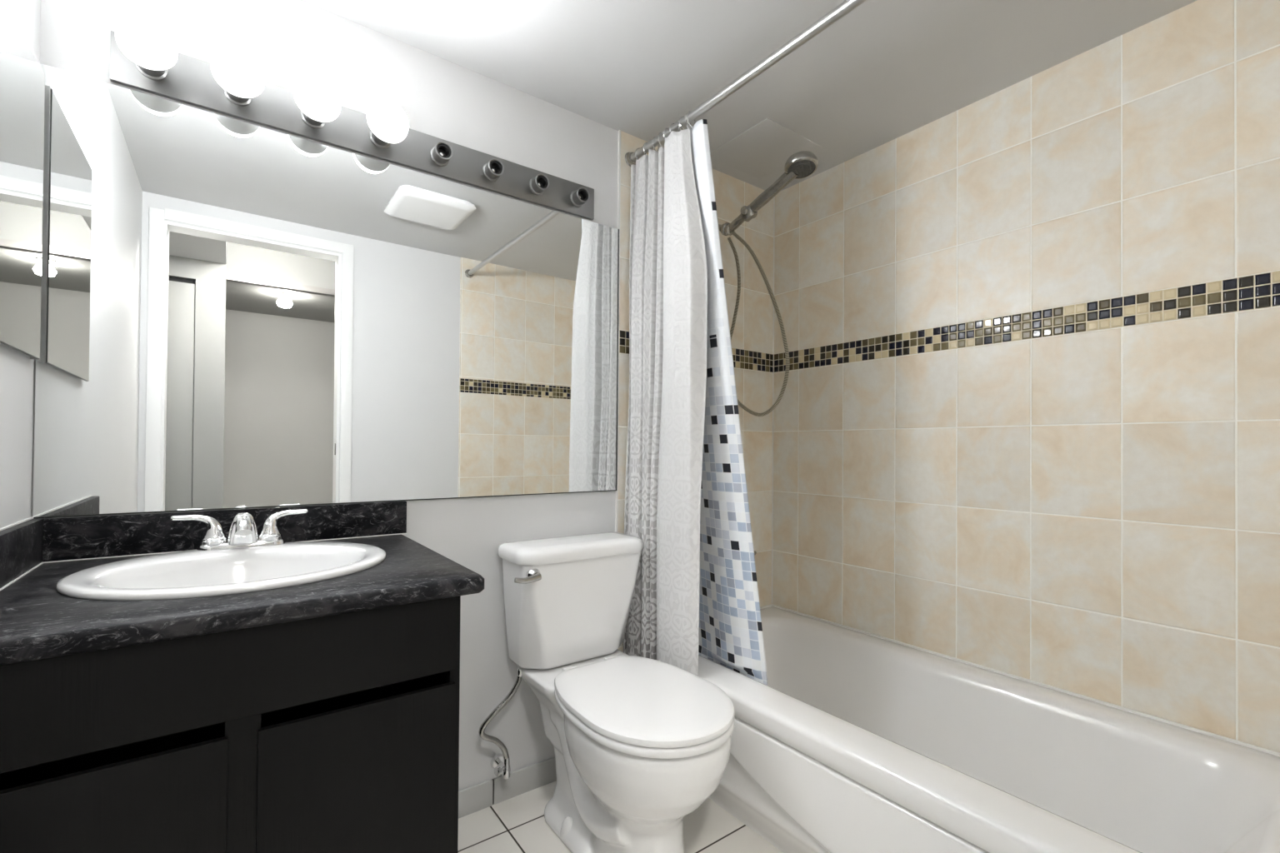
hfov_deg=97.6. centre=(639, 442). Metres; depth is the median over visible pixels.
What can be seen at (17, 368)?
wall
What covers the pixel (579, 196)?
socket
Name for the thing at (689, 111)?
curtain ring
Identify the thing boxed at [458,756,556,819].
baseboard
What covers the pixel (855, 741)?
bathtub
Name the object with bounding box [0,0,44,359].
medicine cabinet
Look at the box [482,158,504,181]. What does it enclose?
socket
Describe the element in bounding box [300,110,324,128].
socket
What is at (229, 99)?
socket
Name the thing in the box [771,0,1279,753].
wall
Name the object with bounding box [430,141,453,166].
socket
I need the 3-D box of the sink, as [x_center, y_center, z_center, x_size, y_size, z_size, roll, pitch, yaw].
[-0.761,0.305,1.075,0.501,0.153,0.457,1,-1,-36]
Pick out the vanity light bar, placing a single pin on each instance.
(191, 81)
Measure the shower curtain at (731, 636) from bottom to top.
1.831 m
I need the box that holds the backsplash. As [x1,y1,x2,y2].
[42,500,406,562]
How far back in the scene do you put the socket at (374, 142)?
1.46 m
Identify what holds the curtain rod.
attached to the wall at (291, 41)
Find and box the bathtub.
[698,604,1279,852]
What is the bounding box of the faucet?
[170,509,307,550]
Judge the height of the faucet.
0.076 m
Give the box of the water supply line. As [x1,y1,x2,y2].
[478,667,523,779]
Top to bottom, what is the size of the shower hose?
0.696 m
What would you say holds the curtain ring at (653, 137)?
hanging from the curtain rod
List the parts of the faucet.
lever, handle, plate, spout, handle, lever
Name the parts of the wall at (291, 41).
tile edge trim, tile panel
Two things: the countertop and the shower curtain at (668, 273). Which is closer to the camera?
the countertop
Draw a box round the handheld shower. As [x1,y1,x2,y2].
[718,150,818,235]
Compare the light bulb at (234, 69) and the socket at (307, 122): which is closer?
the light bulb at (234, 69)
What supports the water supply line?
attached to the wall at (291, 41)
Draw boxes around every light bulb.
[115,14,178,70]
[210,46,264,98]
[294,75,340,122]
[366,100,408,143]
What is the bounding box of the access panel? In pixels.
[710,118,822,179]
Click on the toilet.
(640, 744)
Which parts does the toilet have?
flush lever, lever mount, tank lid, tank, bowl, seat, lid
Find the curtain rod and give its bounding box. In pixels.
[625,0,866,166]
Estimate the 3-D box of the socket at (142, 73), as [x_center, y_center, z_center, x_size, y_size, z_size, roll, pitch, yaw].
[-1.036,-0.805,1.187,0.053,0.053,0.040,1,-1,-36]
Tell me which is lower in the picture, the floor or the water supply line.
the floor
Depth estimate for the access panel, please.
2.04 m
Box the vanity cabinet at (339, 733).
[0,595,460,852]
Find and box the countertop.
[0,500,484,665]
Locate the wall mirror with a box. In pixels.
[33,64,619,518]
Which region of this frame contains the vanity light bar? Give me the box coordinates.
[110,30,594,219]
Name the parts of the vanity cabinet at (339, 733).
door, false drawer, door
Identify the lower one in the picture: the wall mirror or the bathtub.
the bathtub
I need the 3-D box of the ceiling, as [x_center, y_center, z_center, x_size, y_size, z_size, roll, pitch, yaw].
[0.180,-1.133,1.109,2.396,0.100,1.837,1,-1,-36]
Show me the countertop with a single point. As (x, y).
(37, 622)
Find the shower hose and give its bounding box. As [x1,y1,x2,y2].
[727,230,789,416]
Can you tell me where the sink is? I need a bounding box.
[55,541,386,600]
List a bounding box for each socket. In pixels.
[135,63,168,80]
[223,89,251,105]
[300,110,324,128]
[369,130,390,148]
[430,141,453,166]
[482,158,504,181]
[529,173,549,194]
[570,186,589,207]
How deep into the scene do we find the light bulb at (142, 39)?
1.11 m
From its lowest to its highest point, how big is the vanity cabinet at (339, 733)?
0.791 m
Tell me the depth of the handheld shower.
1.87 m
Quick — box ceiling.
[301,0,1197,191]
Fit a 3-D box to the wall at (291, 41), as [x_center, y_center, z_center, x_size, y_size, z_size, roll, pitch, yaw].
[-0.341,-0.004,1.794,2.396,2.154,0.108,1,-1,-36]
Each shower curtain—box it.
[623,128,707,676]
[690,119,767,685]
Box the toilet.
[498,531,734,852]
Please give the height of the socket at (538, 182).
0.053 m
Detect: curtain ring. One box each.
[652,136,659,151]
[685,113,690,129]
[686,110,695,127]
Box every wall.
[0,0,40,528]
[31,0,773,790]
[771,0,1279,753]
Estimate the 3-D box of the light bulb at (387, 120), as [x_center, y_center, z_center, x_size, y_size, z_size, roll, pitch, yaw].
[-0.638,-0.800,1.411,0.096,0.096,0.114,1,-1,-36]
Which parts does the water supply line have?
valve handle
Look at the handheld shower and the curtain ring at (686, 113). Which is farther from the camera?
the handheld shower
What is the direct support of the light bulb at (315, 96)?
attached to the vanity light bar
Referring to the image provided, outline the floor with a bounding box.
[457,780,783,852]

